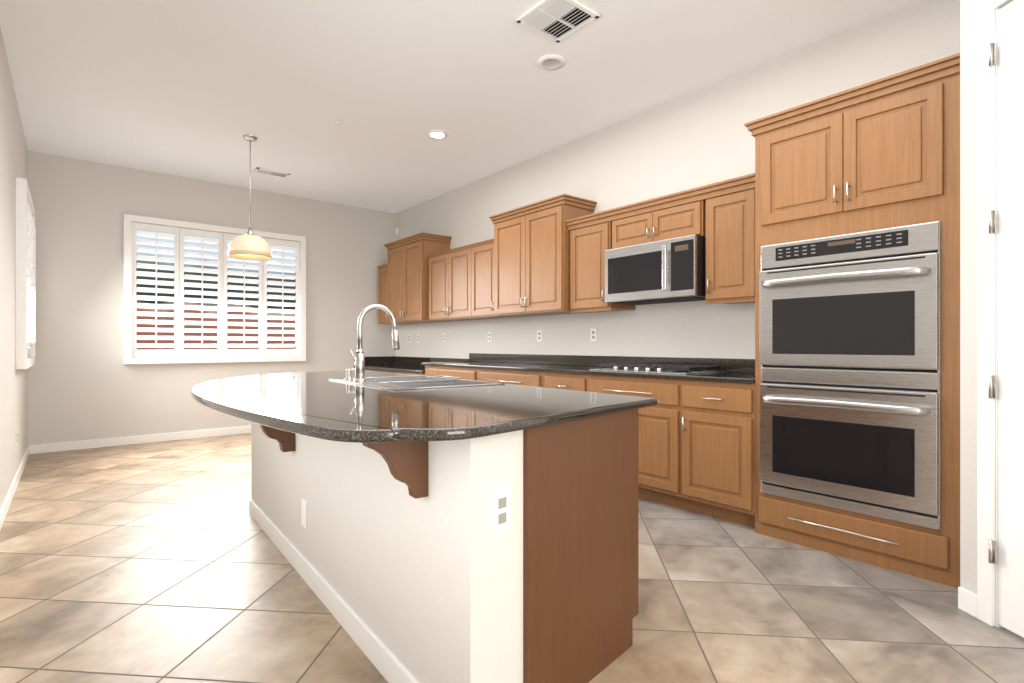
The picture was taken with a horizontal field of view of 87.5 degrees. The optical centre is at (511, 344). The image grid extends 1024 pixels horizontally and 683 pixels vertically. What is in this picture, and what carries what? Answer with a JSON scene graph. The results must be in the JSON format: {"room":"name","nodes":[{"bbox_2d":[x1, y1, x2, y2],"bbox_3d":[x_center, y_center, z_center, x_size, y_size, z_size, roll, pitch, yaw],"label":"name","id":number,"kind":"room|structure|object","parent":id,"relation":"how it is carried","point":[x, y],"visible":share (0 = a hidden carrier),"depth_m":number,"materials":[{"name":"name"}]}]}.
{"room":"kitchen","nodes":[
{"label":"kitchen","id":0,"kind":"room"},
{"bbox_2d":[0,27,27,508],"bbox_3d":[-1.640,-0.435,1.337,0.150,3.100,10.550,0,0,-40],"label":"wall","id":1,"kind":"structure","parent":0,"point":[13,379],"depth_m":3.83,"materials":[{"name":"paint"}]},
{"bbox_2d":[0,445,30,529],"bbox_3d":[-1.577,1.069,1.389,0.014,0.092,10.550,0,0,-39],"label":"baseboard","id":2,"kind":"structure","parent":1,"relation":"attached to","point":[8,499],"depth_m":3.93,"materials":[{"name":"white wood"}]},
{"bbox_2d":[16,178,35,368],"bbox_3d":[-4.364,-0.570,4.794,0.111,1.530,1.350,0,0,-40],"label":"window shutters","id":3,"kind":"object","parent":1,"relation":"attached to","point":[25,284],"visible":0.83,"depth_m":4.30,"materials":[{"name":"white wood"}]},
{"bbox_2d":[28,150,395,444],"bbox_3d":[-3.396,-0.435,6.823,4.420,3.100,0.150,0,0,-40],"label":"wall","id":4,"kind":"structure","parent":0,"point":[85,382],"depth_m":6.01,"materials":[{"name":"paint"}]},
{"bbox_2d":[31,426,250,453],"bbox_3d":[-3.332,1.069,6.770,4.090,0.092,0.014,0,0,-39],"label":"baseboard","id":5,"kind":"structure","parent":4,"relation":"attached to","point":[118,441],"depth_m":6.02,"materials":[{"name":"white wood"}]},
{"bbox_2d":[123,214,305,363],"bbox_3d":[-3.550,-0.618,6.570,1.980,1.665,0.111,0,0,-40],"label":"window shutters","id":6,"kind":"object","parent":4,"relation":"attached to","point":[179,353],"visible":0.98,"depth_m":6.44,"materials":[{"name":"white wood"}]},
{"bbox_2d":[364,357,393,364],"bbox_3d":[-2.005,0.232,7.852,0.614,0.124,0.024,0,0,-40],"label":"backsplash","id":7,"kind":"structure","parent":4,"relation":"attached to","point":[367,360],"depth_m":7.88,"materials":[{"name":"black stone"}]},
{"bbox_2d":[0,0,920,212],"bbox_3d":[0.007,-2.035,2.695,4.420,0.100,10.850,0,0,-40],"label":"ceiling","id":8,"kind":"structure","parent":0,"point":[196,89],"depth_m":3.97,"materials":[{"name":"paint"}]},
{"bbox_2d":[228,134,271,259],"bbox_3d":[-2.499,-1.411,5.107,0.380,1.148,0.380,0,0,-40],"label":"pendant lamp","id":9,"kind":"object","parent":8,"relation":"hanging from","point":[249,245],"visible":1,"depth_m":5.02,"materials":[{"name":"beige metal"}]},
{"bbox_2d":[253,167,289,177],"bbox_3d":[-2.755,-1.974,6.140,0.360,0.023,0.160,0,0,-40],"label":"ceiling vent","id":10,"kind":"object","parent":8,"relation":"in","point":[271,172],"visible":1,"depth_m":6.12,"materials":[{"name":"white metal"}]},
{"bbox_2d":[427,130,447,138],"bbox_3d":[-0.702,-1.979,5.033,0.196,0.012,0.196,0,0,-40],"label":"recessed light","id":11,"kind":"object","parent":8,"relation":"in","point":[437,134],"visible":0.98,"depth_m":5.02,"materials":[{"name":"white"}]},
{"bbox_2d":[537,54,564,69],"bbox_3d":[0.276,-1.979,3.753,0.196,0.012,0.196,0,0,-40],"label":"recessed light","id":12,"kind":"object","parent":8,"relation":"in","point":[551,62],"visible":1,"depth_m":3.75,"materials":[{"name":"grey plastic"}]},
{"bbox_2d":[516,0,599,42],"bbox_3d":[0.276,-1.974,3.234,0.360,0.023,0.360,0,0,-40],"label":"ceiling vent","id":13,"kind":"object","parent":8,"relation":"in","point":[557,21],"visible":0.96,"depth_m":3.23,"materials":[{"name":"white metal"}]},
{"bbox_2d":[0,433,1023,682],"bbox_3d":[0.007,1.165,2.695,4.420,0.100,10.850,0,0,-40],"label":"floor","id":14,"kind":"structure","parent":0,"point":[164,561],"depth_m":2.33,"materials":[{"name":"tile"}]},
{"bbox_2d":[249,416,637,682],"bbox_3d":[-0.734,0.672,2.764,1.200,0.885,2.945,0,0,-40],"label":"kitchen island","id":15,"kind":"object","parent":14,"relation":"on","point":[423,529],"depth_m":1.69,"materials":[{"name":"paint"}]},
{"bbox_2d":[191,370,656,459],"bbox_3d":[-0.794,0.212,2.699,1.442,0.036,3.042,0,0,-40],"label":"island countertop","id":16,"kind":"structure","parent":15,"relation":"on","point":[320,419],"depth_m":1.80,"materials":[{"name":"black stone"}]},
{"bbox_2d":[343,304,399,379],"bbox_3d":[-0.785,-0.014,2.969,0.260,0.415,0.225,0,0,-40],"label":"faucet","id":17,"kind":"object","parent":16,"relation":"on","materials":[{"name":"silver metal"}]},
{"bbox_2d":[319,376,504,391],"bbox_3d":[-0.545,0.298,2.894,0.640,0.209,0.927,0,0,-40],"label":"sink","id":18,"kind":"object","parent":16,"relation":"in","point":[397,382],"depth_m":2.93,"materials":[{"name":"silver metal"}]},
{"bbox_2d":[422,365,473,379],"bbox_3d":[-0.430,0.672,5.944,0.658,0.885,1.040,0,0,-40],"label":"base cabinet","id":19,"kind":"object","parent":14,"relation":"on","point":[427,370],"depth_m":5.76,"materials":[{"name":"brown wood"}]},
{"bbox_2d":[354,365,421,372],"bbox_3d":[-1.393,0.309,7.112,0.658,0.030,1.944,0,0,-40],"label":"countertop","id":20,"kind":"structure","parent":19,"relation":"on","point":[393,368],"depth_m":7.01,"materials":[{"name":"black stone"}]},
{"bbox_2d":[474,369,537,386],"bbox_3d":[0.205,0.672,5.174,0.658,0.885,0.955,0,0,-40],"label":"base cabinet","id":21,"kind":"object","parent":14,"relation":"on","point":[507,376],"depth_m":4.96,"materials":[{"name":"brown wood"}]},
{"bbox_2d":[538,373,577,390],"bbox_3d":[0.694,0.672,4.581,0.658,0.885,0.583,0,0,-40],"label":"base cabinet","id":22,"kind":"object","parent":14,"relation":"on","point":[568,381],"depth_m":4.44,"materials":[{"name":"brown wood"}]},
{"bbox_2d":[578,373,665,503],"bbox_3d":[1.100,0.672,4.088,0.658,0.885,0.986,0,0,-40],"label":"base cabinet","id":23,"kind":"object","parent":14,"relation":"on","point":[651,420],"depth_m":3.76,"materials":[{"name":"brown wood"}]},
{"bbox_2d":[422,361,745,384],"bbox_3d":[0.447,0.214,4.864,0.678,0.030,3.863,0,0,-40],"label":"countertop","id":24,"kind":"structure","parent":23,"relation":"on","point":[594,370],"depth_m":4.09,"materials":[{"name":"black stone"}]},
{"bbox_2d":[589,363,725,374],"bbox_3d":[1.090,0.177,4.093,0.510,0.046,0.870,0,0,-40],"label":"cooktop","id":25,"kind":"object","parent":24,"relation":"in","point":[621,367],"depth_m":3.91,"materials":[{"name":"black metal"}]},
{"bbox_2d":[666,381,745,524],"bbox_3d":[1.502,0.672,3.600,0.658,0.885,0.571,0,0,-40],"label":"base cabinet","id":26,"kind":"object","parent":14,"relation":"on","point":[706,420],"depth_m":3.41,"materials":[{"name":"brown wood"}]},
{"bbox_2d":[746,57,959,587],"bbox_3d":[1.990,-0.082,2.989,0.683,2.393,0.989,0,0,-40],"label":"tall cabinet","id":27,"kind":"object","parent":14,"relation":"on","point":[824,237],"depth_m":2.73,"materials":[{"name":"brown wood"}]},
{"bbox_2d":[396,0,959,358],"bbox_3d":[0.510,-0.435,5.442,0.150,3.100,6.950,0,0,-40],"label":"wall","id":28,"kind":"structure","parent":0,"point":[701,137],"depth_m":4.42,"materials":[{"name":"paint"}]},
{"bbox_2d":[378,265,385,323],"bbox_3d":[-1.688,-0.719,7.712,0.350,0.829,0.390,0,0,-40],"label":"upper cabinet","id":29,"kind":"object","parent":28,"relation":"attached to","point":[381,269],"depth_m":7.65,"materials":[{"name":"brown wood"}]},
{"bbox_2d":[386,237,449,324],"bbox_3d":[-1.266,-0.827,7.153,0.410,1.044,0.970,0,0,-40],"label":"upper cabinet","id":30,"kind":"object","parent":28,"relation":"attached to","point":[406,260],"depth_m":6.92,"materials":[{"name":"brown wood"}]},
{"bbox_2d":[426,246,465,320],"bbox_3d":[-0.595,-0.709,6.386,0.350,0.809,0.987,0,0,-40],"label":"upper cabinet","id":31,"kind":"object","parent":28,"relation":"attached to","point":[445,269],"depth_m":6.35,"materials":[{"name":"brown wood"}]},
{"bbox_2d":[466,240,511,319],"bbox_3d":[-0.191,-0.709,5.896,0.350,0.809,0.523,0,0,-40],"label":"upper cabinet","id":32,"kind":"object","parent":28,"relation":"attached to","point":[477,254],"depth_m":5.85,"materials":[{"name":"brown wood"}]},
{"bbox_2d":[488,332,491,341],"bbox_3d":[-0.260,-0.095,6.252,0.007,0.116,0.072,0,0,-39],"label":"outlet","id":33,"kind":"object","parent":28,"relation":"attached to","point":[489,333],"depth_m":6.24,"materials":[{"name":"white plastic"}]},
{"bbox_2d":[537,330,541,340],"bbox_3d":[0.287,-0.095,5.589,0.007,0.116,0.072,0,0,-39],"label":"outlet","id":34,"kind":"object","parent":28,"relation":"attached to","point":[539,332],"depth_m":5.58,"materials":[{"name":"white plastic"}]},
{"bbox_2d":[490,197,593,316],"bbox_3d":[0.286,-0.796,5.270,0.410,0.984,1.010,0,0,-40],"label":"upper cabinet","id":35,"kind":"object","parent":28,"relation":"attached to","point":[528,246],"depth_m":5.08,"materials":[{"name":"brown wood"}]},
{"bbox_2d":[394,353,745,372],"bbox_3d":[0.081,0.197,5.823,0.024,0.194,5.809,0,0,-40],"label":"backsplash","id":36,"kind":"structure","parent":28,"relation":"attached to","point":[720,365],"depth_m":4.76,"materials":[{"name":"black stone"}]},
{"bbox_2d":[591,329,596,340],"bbox_3d":[0.764,-0.095,5.010,0.007,0.116,0.072,0,0,-39],"label":"outlet","id":37,"kind":"object","parent":28,"relation":"attached to","point":[593,335],"depth_m":5.00,"materials":[{"name":"white plastic"}]},
{"bbox_2d":[566,217,634,312],"bbox_3d":[0.789,-0.684,4.707,0.350,0.759,0.460,0,0,-40],"label":"upper cabinet","id":38,"kind":"object","parent":28,"relation":"attached to","point":[583,238],"depth_m":4.63,"materials":[{"name":"brown wood"}]},
{"bbox_2d":[602,189,701,304],"bbox_3d":[1.177,-0.705,4.172,0.432,0.718,0.820,0,0,-40],"label":"upper cabinet","id":39,"kind":"object","parent":28,"relation":"attached to","point":[652,250],"depth_m":4.03,"materials":[{"name":"brown wood"}]},
{"bbox_2d":[604,234,726,305],"bbox_3d":[1.162,-0.555,4.159,0.473,0.429,0.816,0,0,-40],"label":"microwave","id":40,"kind":"object","parent":39,"relation":"in","point":[673,269],"depth_m":3.97,"materials":[{"name":"silver metal"}]},
{"bbox_2d":[702,181,745,303],"bbox_3d":[1.643,-0.684,3.672,0.350,0.759,0.503,0,0,-40],"label":"upper cabinet","id":41,"kind":"object","parent":28,"relation":"attached to","point":[724,207],"depth_m":3.64,"materials":[{"name":"brown wood"}]},
{"bbox_2d":[960,0,1013,626],"bbox_3d":[3.030,-0.435,0.777,1.896,3.100,3.744,0,0,-40],"label":"wall","id":42,"kind":"structure","parent":0,"point":[968,294],"depth_m":2.23,"materials":[{"name":"paint"}]},
{"bbox_2d":[977,0,1008,626],"bbox_3d":[1.960,-0.137,1.677,0.654,2.504,0.857,0,0,-40],"label":"door frame","id":43,"kind":"structure","parent":42,"relation":"attached to","point":[986,420],"depth_m":2.14,"materials":[{"name":"white wood"}]},
{"bbox_2d":[988,0,1023,637],"bbox_3d":[1.965,-0.109,1.675,0.548,2.424,0.787,0,0,-40],"label":"pantry door","id":44,"kind":"structure","parent":42,"relation":"in","point":[1011,316],"depth_m":2.06,"materials":[{"name":"white wood"}]},
{"label":"outside","id":45,"kind":"structure","parent":0,"visible":0},
{"bbox_2d":[136,229,295,357],"bbox_3d":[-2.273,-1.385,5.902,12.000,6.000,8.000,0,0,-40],"label":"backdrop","id":46,"kind":"structure","parent":45,"point":[207,304],"depth_m":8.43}
]}

